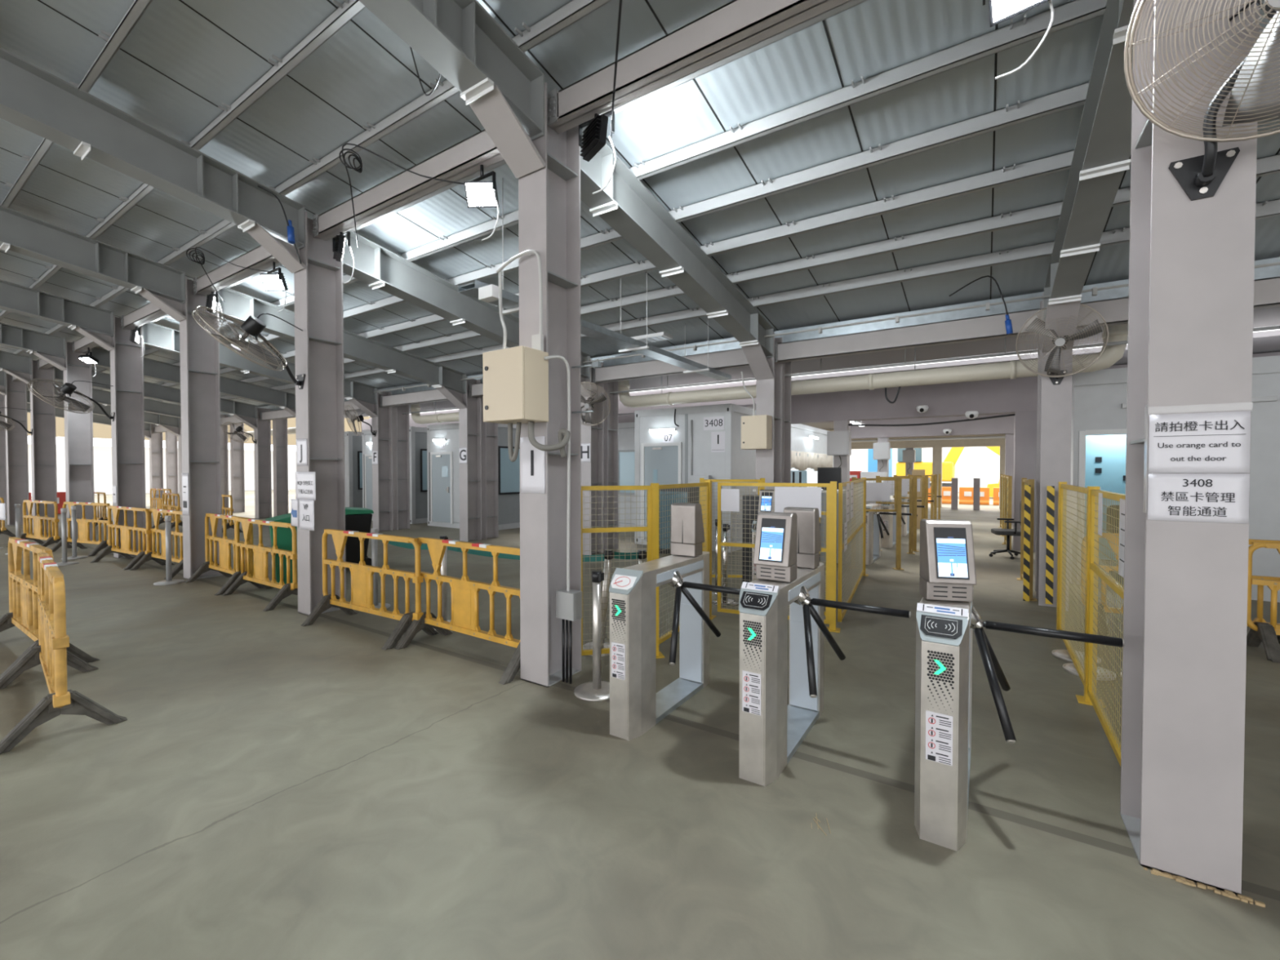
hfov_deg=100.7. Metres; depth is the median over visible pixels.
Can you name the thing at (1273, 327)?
pipe
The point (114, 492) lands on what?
notice
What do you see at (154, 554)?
barrier
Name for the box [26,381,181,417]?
rafter
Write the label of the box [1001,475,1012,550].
mesh fence
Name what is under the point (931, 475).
mesh fence
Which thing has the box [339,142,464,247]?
power cable
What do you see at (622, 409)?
cross beam
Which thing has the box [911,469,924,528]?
sign board
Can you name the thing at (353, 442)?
container office
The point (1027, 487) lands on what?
tape
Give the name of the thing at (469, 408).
steel column
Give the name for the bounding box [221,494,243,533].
barrier
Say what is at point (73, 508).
stanchion
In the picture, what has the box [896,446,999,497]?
excavator
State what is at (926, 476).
mesh fence
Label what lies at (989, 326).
tie beam
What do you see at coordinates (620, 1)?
power cable
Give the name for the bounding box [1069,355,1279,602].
container office
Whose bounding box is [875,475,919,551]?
mesh fence
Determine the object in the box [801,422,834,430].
ceiling
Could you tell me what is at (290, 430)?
drain pipe
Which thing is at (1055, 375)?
wall fan
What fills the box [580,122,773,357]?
rafter
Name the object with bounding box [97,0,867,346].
purlin
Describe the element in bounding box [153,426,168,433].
tie beam
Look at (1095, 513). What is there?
mesh fence
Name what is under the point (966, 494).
barrier
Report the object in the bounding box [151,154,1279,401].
roof purlin
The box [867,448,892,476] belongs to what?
container
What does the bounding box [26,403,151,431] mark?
rafter
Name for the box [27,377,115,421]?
wall fan
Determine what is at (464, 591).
barrier
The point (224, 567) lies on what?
barrier
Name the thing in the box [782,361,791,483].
steel column
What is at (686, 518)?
hood
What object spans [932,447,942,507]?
column
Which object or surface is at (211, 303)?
light
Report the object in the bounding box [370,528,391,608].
stanchion
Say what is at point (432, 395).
tie beam
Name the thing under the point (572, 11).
purlin
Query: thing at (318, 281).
steel column
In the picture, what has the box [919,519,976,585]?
hood
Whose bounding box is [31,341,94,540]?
steel column
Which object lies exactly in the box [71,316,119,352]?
tie beam
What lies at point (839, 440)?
column
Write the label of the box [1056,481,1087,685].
mesh fence
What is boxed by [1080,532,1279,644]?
barrier
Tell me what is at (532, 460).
notice
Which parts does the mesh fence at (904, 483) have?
post, fence frame, post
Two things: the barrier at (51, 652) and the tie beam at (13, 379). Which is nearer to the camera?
the barrier at (51, 652)
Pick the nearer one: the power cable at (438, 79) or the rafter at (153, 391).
the power cable at (438, 79)
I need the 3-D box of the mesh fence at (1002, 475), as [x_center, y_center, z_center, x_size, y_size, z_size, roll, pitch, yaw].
[9.665,0.599,14.125,0.140,1.490,2.000,1,1,32]
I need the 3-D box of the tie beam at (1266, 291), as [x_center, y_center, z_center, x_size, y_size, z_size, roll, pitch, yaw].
[6.413,-1.897,5.352,3.443,0.310,0.162,1,1,33]
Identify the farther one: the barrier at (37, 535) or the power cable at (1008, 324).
the barrier at (37, 535)
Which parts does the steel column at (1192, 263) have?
plate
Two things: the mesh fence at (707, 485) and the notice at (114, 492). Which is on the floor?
the mesh fence at (707, 485)
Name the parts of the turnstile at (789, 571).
plate, panel, trim, barrier arm, barrier arm, barrier arm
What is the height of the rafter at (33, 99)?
2.131 m
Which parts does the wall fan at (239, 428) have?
motor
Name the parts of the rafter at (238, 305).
plate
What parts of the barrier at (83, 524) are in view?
solid plate, barrier panel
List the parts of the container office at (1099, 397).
door frame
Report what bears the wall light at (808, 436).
attached to the container office at (807, 454)
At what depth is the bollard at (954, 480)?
21.62 m
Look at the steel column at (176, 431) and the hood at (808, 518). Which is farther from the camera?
the steel column at (176, 431)
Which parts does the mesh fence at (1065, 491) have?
post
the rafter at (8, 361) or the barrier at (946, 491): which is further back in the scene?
the barrier at (946, 491)
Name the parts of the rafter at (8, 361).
plate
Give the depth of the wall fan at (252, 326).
5.01 m
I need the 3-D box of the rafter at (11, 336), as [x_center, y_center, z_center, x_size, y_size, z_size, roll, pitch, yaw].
[-15.750,-3.612,6.667,0.270,2.131,11.676,1,1,33]
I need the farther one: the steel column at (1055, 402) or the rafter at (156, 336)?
the rafter at (156, 336)
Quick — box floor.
[0,488,1279,959]
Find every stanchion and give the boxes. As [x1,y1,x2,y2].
[4,503,31,555]
[56,507,79,565]
[61,505,87,559]
[153,515,184,585]
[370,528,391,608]
[433,535,450,630]
[573,569,609,701]
[582,549,614,656]
[637,549,659,645]
[711,519,722,594]
[711,523,738,606]
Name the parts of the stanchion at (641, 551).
post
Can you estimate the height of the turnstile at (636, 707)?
1.358 m
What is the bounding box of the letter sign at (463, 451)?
[459,447,466,463]
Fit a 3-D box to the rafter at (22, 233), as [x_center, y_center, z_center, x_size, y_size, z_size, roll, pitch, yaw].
[-9.869,-3.542,2.834,0.270,2.131,11.676,1,1,33]
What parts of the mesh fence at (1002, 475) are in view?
fence frame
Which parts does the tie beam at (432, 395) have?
bolted plate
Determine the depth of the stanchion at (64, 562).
9.02 m
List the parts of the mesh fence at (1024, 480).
post, fence frame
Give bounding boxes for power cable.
[186,247,282,302]
[257,185,302,264]
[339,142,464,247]
[409,46,440,95]
[609,0,622,137]
[848,413,1014,426]
[884,386,901,403]
[949,275,1013,334]
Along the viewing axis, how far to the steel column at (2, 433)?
17.63 m
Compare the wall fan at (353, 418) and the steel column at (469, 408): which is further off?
the wall fan at (353, 418)
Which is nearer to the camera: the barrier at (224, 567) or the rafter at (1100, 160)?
the rafter at (1100, 160)
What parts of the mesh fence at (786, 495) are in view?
post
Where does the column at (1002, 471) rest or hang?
on the floor
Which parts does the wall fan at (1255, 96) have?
mounting plate, bent arm, motor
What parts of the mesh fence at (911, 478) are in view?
fence frame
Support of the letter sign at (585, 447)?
attached to the steel column at (592, 472)
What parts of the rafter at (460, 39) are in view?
plate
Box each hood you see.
[671,502,705,544]
[753,511,797,567]
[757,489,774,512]
[783,506,821,554]
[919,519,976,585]
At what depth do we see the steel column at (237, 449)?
20.21 m
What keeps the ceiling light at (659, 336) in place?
hanging from the ceiling at (181, 60)
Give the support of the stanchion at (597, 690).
on the floor
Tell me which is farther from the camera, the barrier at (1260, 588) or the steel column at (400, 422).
the steel column at (400, 422)
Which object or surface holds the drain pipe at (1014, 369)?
hanging from the ceiling at (1267, 317)
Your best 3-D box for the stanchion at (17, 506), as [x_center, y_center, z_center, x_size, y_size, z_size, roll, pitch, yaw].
[-11.976,0.937,10.213,0.328,0.956,0.328,1,1,33]
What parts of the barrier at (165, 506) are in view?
barrier panel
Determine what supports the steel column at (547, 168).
on the floor
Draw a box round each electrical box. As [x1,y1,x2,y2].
[482,249,600,684]
[741,371,772,449]
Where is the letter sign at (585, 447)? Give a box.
[581,443,590,462]
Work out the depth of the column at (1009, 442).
15.54 m
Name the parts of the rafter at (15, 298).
plate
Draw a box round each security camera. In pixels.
[915,404,928,413]
[942,429,951,434]
[964,410,978,418]
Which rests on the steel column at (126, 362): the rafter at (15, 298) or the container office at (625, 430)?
the rafter at (15, 298)
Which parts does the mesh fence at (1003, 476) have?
post, fence frame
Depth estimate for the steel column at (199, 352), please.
7.91 m
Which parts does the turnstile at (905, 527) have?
plate, panel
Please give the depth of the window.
14.38 m
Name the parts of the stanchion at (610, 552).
post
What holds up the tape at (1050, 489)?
attached to the steel column at (1055, 402)
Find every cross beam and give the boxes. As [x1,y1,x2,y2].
[361,382,755,431]
[791,351,1279,424]
[826,429,1005,448]
[849,413,1014,439]
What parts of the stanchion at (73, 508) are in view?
post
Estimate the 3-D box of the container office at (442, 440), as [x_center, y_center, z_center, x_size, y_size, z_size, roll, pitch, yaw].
[-3.974,-0.145,16.271,2.670,2.900,4.080,1,1,33]
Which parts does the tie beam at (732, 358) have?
bolted plate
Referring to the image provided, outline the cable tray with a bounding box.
[457,177,731,380]
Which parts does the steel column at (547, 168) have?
plate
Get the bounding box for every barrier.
[0,497,15,537]
[0,537,100,677]
[0,551,127,754]
[7,499,71,548]
[51,502,112,556]
[57,491,66,514]
[90,505,165,569]
[93,492,113,526]
[129,508,183,578]
[150,488,172,518]
[151,493,182,528]
[184,513,274,595]
[214,517,297,611]
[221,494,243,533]
[301,528,439,649]
[394,537,520,684]
[928,486,951,503]
[959,487,989,505]
[993,487,999,505]
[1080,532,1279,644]
[1246,542,1279,662]
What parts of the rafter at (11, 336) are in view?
plate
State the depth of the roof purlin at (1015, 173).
5.27 m
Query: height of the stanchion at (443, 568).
0.926 m
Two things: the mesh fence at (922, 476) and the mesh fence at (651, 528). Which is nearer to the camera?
the mesh fence at (651, 528)
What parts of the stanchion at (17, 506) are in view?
post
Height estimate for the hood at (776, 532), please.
0.287 m
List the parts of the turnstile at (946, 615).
plate, panel, trim, barrier arm, barrier arm, barrier arm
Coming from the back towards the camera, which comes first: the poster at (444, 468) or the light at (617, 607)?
the poster at (444, 468)
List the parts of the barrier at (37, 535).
solid plate, barrier panel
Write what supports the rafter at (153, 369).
on the steel column at (292, 411)
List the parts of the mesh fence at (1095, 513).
post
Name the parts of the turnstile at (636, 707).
plate, barrier arm, trim, panel, barrier arm, barrier arm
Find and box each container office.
[344,431,362,507]
[361,426,427,524]
[426,422,519,529]
[617,422,635,527]
[634,403,755,552]
[791,423,833,487]
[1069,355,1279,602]
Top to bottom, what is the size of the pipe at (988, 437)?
0.099 m
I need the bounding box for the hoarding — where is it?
[849,446,999,492]
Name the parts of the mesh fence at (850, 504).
post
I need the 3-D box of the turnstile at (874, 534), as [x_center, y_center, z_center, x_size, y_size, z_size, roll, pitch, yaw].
[4.344,0.935,9.314,0.771,0.993,1.101,1,1,33]
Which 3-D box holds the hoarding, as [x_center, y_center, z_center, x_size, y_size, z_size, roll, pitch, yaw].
[24.365,-0.812,39.199,26.000,3.400,0.300,1,1,33]
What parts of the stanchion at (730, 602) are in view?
post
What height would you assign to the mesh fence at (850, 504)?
1.490 m
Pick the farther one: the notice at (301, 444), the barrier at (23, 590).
the notice at (301, 444)
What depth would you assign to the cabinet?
10.53 m
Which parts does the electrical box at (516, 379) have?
enclosure door, tie rod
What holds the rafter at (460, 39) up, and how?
on the steel column at (547, 168)
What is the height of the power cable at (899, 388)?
0.262 m
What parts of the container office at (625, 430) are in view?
corner post, frame rail, frame rail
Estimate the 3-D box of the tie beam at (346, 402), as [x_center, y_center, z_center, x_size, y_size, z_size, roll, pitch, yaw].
[-8.289,-2.071,14.935,3.443,0.310,0.162,1,1,33]
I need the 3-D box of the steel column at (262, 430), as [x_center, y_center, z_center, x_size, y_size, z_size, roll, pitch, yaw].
[-12.860,-0.562,17.585,0.280,3.686,1.010,1,1,33]
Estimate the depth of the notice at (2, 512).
10.01 m
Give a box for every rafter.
[0,47,305,248]
[0,205,185,304]
[0,279,113,337]
[0,322,66,359]
[0,350,31,374]
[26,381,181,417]
[26,391,180,428]
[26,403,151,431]
[54,366,257,418]
[91,346,295,409]
[142,322,377,404]
[218,287,466,394]
[342,230,590,379]
[358,0,544,141]
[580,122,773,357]
[1043,0,1133,322]
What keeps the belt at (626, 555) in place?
attached to the stanchion at (641, 551)
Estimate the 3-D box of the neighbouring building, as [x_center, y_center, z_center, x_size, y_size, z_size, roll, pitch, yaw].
[-32.230,-2.284,37.687,3.200,6.400,40.000,1,1,33]
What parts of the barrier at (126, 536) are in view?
solid plate, barrier panel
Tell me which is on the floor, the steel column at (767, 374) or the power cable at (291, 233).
the steel column at (767, 374)
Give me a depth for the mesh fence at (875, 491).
8.58 m
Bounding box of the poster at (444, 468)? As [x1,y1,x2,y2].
[441,466,448,476]
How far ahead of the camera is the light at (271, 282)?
6.63 m
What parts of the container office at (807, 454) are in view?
frame rail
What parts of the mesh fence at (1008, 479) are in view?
post, fence frame, post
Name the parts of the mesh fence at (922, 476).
fence frame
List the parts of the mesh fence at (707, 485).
post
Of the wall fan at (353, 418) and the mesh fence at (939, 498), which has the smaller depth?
the wall fan at (353, 418)
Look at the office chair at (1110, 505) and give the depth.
8.39 m
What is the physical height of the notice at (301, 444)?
0.300 m
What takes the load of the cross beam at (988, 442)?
on the column at (908, 455)
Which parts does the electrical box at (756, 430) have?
enclosure door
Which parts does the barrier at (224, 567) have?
solid plate, barrier panel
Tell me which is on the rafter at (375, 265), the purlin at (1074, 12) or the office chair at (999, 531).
the purlin at (1074, 12)
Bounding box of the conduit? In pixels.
[372,262,1279,394]
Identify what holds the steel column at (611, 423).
on the floor
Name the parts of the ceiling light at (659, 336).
louvre panel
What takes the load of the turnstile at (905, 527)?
on the floor
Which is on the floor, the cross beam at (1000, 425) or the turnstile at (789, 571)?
the turnstile at (789, 571)
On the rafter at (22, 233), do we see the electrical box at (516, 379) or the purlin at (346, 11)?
the purlin at (346, 11)
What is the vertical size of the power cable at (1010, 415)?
0.181 m
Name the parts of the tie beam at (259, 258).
bolted plate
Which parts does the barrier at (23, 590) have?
solid plate, barrier panel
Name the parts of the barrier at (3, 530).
barrier panel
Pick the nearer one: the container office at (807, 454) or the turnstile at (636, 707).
the turnstile at (636, 707)
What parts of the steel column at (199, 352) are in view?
plate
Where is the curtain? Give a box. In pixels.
[791,450,832,471]
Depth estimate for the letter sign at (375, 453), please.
13.83 m
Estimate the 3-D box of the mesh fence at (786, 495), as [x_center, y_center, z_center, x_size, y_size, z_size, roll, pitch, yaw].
[1.423,0.755,5.531,1.254,1.490,0.140,0,1,24]
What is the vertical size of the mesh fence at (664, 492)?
1.280 m
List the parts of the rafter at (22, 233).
plate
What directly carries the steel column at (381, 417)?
on the floor
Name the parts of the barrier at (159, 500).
solid plate, barrier panel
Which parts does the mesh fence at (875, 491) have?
post, fence frame, post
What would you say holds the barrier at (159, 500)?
on the floor
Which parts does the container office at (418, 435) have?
corner post, panel, frame rail, door frame, door, corner post, frame rail, frame rail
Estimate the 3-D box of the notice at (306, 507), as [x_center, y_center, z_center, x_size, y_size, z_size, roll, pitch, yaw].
[-3.621,0.376,5.751,0.340,0.330,0.006,1,1,33]
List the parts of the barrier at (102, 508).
barrier panel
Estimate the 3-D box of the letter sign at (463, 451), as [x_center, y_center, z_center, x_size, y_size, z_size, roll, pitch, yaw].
[-3.979,-0.546,11.925,0.260,0.360,0.005,1,1,33]
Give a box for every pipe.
[244,426,295,437]
[402,325,1279,414]
[410,403,458,424]
[617,324,1128,407]
[851,435,1005,442]
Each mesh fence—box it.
[581,483,664,658]
[658,480,716,644]
[658,486,699,554]
[699,478,764,577]
[717,481,840,632]
[742,494,759,582]
[819,511,826,615]
[820,488,851,564]
[837,477,868,622]
[851,476,903,569]
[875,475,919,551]
[893,475,928,519]
[906,474,937,519]
[906,475,915,554]
[919,475,924,540]
[930,474,933,519]
[937,474,941,519]
[998,474,1003,528]
[1000,475,1008,542]
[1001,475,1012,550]
[1017,477,1036,601]
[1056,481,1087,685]
[1075,486,1125,766]
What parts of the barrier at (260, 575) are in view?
solid plate, barrier panel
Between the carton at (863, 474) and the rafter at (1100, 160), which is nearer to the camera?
the rafter at (1100, 160)
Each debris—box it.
[811,813,831,835]
[1143,866,1265,907]
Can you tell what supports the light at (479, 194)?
hanging from the tie beam at (464, 158)
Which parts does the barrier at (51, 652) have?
solid plate, barrier panel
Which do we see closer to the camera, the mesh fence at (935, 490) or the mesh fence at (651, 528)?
the mesh fence at (651, 528)
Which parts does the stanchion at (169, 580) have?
post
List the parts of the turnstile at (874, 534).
plate, panel, barrier arm, barrier arm, barrier arm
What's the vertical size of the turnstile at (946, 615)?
1.358 m
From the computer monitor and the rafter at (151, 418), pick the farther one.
the rafter at (151, 418)
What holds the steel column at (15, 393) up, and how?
on the floor
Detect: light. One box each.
[78,347,98,376]
[129,327,144,356]
[205,291,222,328]
[260,262,288,311]
[332,231,355,284]
[463,164,498,240]
[578,110,616,194]
[614,604,621,615]
[631,331,672,342]
[747,627,755,639]
[807,435,817,439]
[851,421,864,424]
[933,659,946,674]
[982,0,1053,79]
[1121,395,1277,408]
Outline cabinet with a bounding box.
[690,475,711,483]
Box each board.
[791,471,807,483]
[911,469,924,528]
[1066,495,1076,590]
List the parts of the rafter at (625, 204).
plate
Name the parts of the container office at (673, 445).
corner post, door, door frame, frame rail, frame rail, panel, corner post, frame rail, frame rail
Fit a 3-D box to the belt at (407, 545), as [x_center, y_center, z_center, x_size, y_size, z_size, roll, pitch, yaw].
[-2.556,0.692,5.816,1.180,0.115,0.006,1,1,35]
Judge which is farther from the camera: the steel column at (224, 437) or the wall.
the steel column at (224, 437)
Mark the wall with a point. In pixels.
(624, 418)
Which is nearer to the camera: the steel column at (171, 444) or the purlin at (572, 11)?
the purlin at (572, 11)
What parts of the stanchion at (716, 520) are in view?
post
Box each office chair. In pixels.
[988,500,1021,559]
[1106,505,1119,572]
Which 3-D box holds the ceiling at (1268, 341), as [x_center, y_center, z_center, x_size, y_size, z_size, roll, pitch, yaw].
[1.800,-2.239,13.710,28.000,0.080,2.000,1,1,33]
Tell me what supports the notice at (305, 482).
attached to the steel column at (318, 281)
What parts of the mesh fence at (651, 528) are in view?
post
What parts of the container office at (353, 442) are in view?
panel, corner post, frame rail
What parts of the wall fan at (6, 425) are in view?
bent arm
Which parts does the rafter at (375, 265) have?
plate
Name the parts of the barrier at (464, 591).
solid plate, barrier panel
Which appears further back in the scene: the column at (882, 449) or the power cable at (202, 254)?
the column at (882, 449)
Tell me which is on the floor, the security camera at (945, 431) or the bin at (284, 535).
the bin at (284, 535)
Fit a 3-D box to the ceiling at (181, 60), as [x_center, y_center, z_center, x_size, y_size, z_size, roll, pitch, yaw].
[-10.499,-3.578,6.721,41.000,2.638,17.900,1,1,33]
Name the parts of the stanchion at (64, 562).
post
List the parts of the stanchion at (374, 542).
post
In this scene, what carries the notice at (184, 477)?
attached to the steel column at (199, 352)
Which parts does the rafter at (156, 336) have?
plate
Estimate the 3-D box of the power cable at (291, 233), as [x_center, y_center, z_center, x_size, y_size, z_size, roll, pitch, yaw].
[-3.731,-2.653,5.508,0.378,0.709,0.088,-1,1,-39]
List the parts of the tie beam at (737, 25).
bolted plate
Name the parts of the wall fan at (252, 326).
motor, bent arm, mounting plate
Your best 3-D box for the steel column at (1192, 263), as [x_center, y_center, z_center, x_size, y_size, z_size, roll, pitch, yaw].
[2.123,-0.638,2.001,0.280,4.404,0.850,1,1,33]
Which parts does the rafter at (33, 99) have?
plate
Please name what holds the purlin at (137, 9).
on the rafter at (22, 233)
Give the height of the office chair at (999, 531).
1.050 m
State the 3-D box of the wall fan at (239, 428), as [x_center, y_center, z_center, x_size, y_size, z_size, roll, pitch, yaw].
[-13.245,-1.554,17.457,0.716,0.724,0.834,1,1,33]
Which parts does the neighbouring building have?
support post, support post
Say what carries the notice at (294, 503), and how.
attached to the steel column at (318, 281)
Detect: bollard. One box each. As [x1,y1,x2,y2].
[951,477,958,509]
[973,478,980,510]
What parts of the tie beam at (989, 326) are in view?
bolted plate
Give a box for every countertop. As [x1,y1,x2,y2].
[821,488,850,493]
[849,483,881,532]
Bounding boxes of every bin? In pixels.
[264,512,297,583]
[345,506,373,565]
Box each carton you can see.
[849,471,861,480]
[860,471,887,482]
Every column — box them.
[0,373,29,525]
[0,393,7,518]
[1,359,57,533]
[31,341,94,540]
[74,315,146,558]
[137,275,222,579]
[144,423,163,506]
[159,418,182,510]
[164,431,177,505]
[220,414,228,513]
[230,423,244,512]
[233,407,271,518]
[245,211,346,615]
[272,418,288,516]
[283,407,295,417]
[348,390,392,531]
[391,404,409,529]
[435,377,481,542]
[468,81,581,687]
[480,396,498,538]
[581,358,604,555]
[603,381,618,551]
[741,332,782,494]
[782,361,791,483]
[826,420,851,489]
[873,437,890,476]
[902,448,915,479]
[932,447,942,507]
[999,445,1004,509]
[1004,433,1013,524]
[1013,411,1037,551]
[1035,292,1081,607]
[1035,334,1039,591]
[1120,0,1259,894]
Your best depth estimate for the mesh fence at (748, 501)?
7.48 m
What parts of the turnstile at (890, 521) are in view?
plate, panel, barrier arm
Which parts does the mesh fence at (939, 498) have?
fence frame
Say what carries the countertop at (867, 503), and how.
on the floor
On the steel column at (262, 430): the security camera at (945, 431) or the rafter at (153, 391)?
the rafter at (153, 391)
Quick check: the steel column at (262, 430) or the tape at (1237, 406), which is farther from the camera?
the steel column at (262, 430)
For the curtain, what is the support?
hanging from the container office at (807, 454)
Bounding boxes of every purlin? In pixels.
[0,0,152,208]
[0,0,365,320]
[12,0,611,354]
[62,0,1106,382]
[93,28,1263,390]
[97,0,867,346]
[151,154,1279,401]
[160,118,1278,386]
[178,199,1279,404]
[180,257,1279,418]
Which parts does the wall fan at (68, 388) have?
motor, bent arm, mounting plate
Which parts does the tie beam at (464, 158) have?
bolted plate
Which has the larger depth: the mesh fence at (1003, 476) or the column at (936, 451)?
the column at (936, 451)
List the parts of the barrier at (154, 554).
solid plate, barrier panel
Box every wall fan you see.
[0,407,32,435]
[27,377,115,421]
[191,306,305,389]
[222,422,257,444]
[344,404,377,436]
[581,382,610,426]
[1015,303,1108,385]
[1124,0,1279,200]
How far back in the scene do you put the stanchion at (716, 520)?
6.97 m
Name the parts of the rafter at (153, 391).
plate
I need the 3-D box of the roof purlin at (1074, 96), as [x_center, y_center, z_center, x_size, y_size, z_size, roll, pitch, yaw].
[-7.815,-2.841,10.852,40.000,0.145,0.130,1,1,33]
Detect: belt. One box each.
[378,539,428,549]
[447,546,604,561]
[613,551,638,559]
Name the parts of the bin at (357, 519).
lid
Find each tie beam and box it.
[11,360,37,382]
[37,342,71,368]
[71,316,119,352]
[120,279,191,329]
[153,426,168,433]
[192,244,279,296]
[220,416,244,425]
[259,408,294,421]
[312,128,503,240]
[344,400,360,412]
[379,389,448,407]
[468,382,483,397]
[546,0,849,133]
[591,348,750,383]
[774,307,1042,363]
[1075,276,1279,329]
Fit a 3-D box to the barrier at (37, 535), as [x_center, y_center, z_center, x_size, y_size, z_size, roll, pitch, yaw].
[-12.434,0.914,10.995,1.638,0.974,0.576,0,1,25]
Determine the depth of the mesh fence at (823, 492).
9.25 m
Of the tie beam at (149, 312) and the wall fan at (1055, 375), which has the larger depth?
the tie beam at (149, 312)
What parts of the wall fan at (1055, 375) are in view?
mounting plate, bent arm, motor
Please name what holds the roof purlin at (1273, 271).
attached to the steel column at (1055, 402)
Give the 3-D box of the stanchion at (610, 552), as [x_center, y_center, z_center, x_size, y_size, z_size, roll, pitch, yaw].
[-0.353,1.071,4.715,0.327,0.922,0.328,1,1,33]
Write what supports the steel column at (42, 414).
on the floor
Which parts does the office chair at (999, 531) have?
armrest, seat, armrest, backrest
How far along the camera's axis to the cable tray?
6.27 m
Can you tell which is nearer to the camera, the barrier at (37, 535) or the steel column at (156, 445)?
the barrier at (37, 535)
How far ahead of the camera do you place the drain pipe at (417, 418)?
14.11 m
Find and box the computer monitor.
[817,467,841,490]
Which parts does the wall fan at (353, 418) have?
motor, bent arm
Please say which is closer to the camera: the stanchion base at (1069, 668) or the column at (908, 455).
the stanchion base at (1069, 668)
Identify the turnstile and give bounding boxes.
[608,502,741,740]
[738,506,911,786]
[751,489,774,581]
[858,503,911,564]
[880,497,924,547]
[901,493,934,536]
[914,519,1124,851]
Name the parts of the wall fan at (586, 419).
motor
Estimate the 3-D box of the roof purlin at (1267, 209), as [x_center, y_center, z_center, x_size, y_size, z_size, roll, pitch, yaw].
[-6.619,-2.557,12.692,40.000,0.145,0.130,1,1,33]
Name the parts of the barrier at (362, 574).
solid plate, barrier panel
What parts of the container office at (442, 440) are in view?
corner post, door, door frame, frame rail, panel, frame rail, frame rail, frame rail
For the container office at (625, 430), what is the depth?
14.46 m
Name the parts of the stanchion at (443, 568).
post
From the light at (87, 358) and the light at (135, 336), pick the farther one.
the light at (87, 358)
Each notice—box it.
[0,502,5,519]
[112,485,116,504]
[181,473,188,515]
[290,498,297,526]
[295,471,315,501]
[296,438,306,466]
[298,498,314,530]
[520,435,545,493]
[1147,473,1249,524]
[1148,410,1250,473]
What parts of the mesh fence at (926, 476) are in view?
fence frame, post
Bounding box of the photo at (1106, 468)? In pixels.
[1094,457,1125,480]
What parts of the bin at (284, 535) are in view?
lid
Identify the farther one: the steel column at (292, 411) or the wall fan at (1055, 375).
the steel column at (292, 411)
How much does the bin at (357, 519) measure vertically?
0.995 m
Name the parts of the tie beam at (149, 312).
bolted plate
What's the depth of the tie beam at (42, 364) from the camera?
13.39 m
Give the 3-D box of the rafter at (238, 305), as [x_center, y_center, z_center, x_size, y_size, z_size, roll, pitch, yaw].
[-5.221,-2.438,9.986,0.270,1.098,4.552,1,1,33]
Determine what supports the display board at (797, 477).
on the countertop
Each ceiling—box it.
[0,0,1279,418]
[344,306,1279,417]
[368,329,1279,418]
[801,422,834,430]
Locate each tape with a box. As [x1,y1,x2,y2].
[1022,484,1031,601]
[1045,485,1054,604]
[1143,402,1252,512]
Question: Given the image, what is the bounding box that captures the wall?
[617,414,634,422]
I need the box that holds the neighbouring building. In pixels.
[26,412,371,496]
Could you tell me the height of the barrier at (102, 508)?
0.974 m
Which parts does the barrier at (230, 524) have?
barrier panel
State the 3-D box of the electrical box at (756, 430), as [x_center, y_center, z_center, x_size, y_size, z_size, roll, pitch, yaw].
[1.734,-1.067,8.027,0.462,1.202,0.247,1,1,33]
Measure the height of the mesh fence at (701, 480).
1.490 m
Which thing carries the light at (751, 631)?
attached to the turnstile at (789, 571)
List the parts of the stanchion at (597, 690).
post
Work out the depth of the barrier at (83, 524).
10.36 m
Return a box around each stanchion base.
[1051,648,1101,664]
[1062,662,1115,680]
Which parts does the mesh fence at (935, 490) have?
fence frame, post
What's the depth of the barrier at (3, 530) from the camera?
12.24 m
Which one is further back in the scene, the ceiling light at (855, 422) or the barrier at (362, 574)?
the ceiling light at (855, 422)
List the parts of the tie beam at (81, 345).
bolted plate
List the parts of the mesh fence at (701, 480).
post, post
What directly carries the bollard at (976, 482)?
on the floor
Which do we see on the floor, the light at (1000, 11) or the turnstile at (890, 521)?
the turnstile at (890, 521)
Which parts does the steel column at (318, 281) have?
plate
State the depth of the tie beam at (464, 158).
4.96 m
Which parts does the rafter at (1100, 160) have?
plate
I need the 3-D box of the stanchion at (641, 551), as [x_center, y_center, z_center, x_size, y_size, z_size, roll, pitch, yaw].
[0.017,1.079,4.880,0.328,0.866,0.328,1,1,33]
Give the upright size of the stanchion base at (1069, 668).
0.032 m
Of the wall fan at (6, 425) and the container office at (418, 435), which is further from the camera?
the container office at (418, 435)
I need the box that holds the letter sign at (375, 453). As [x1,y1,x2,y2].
[372,450,377,464]
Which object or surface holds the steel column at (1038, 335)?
on the floor
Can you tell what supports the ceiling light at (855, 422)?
hanging from the ceiling
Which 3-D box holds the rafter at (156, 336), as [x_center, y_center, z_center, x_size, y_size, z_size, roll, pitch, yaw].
[-8.161,-2.473,11.902,0.270,1.098,4.552,1,1,33]
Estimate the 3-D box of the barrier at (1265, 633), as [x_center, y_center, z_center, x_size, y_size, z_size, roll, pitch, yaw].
[6.041,1.036,4.258,1.638,0.974,0.576,1,1,33]
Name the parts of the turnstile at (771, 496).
plate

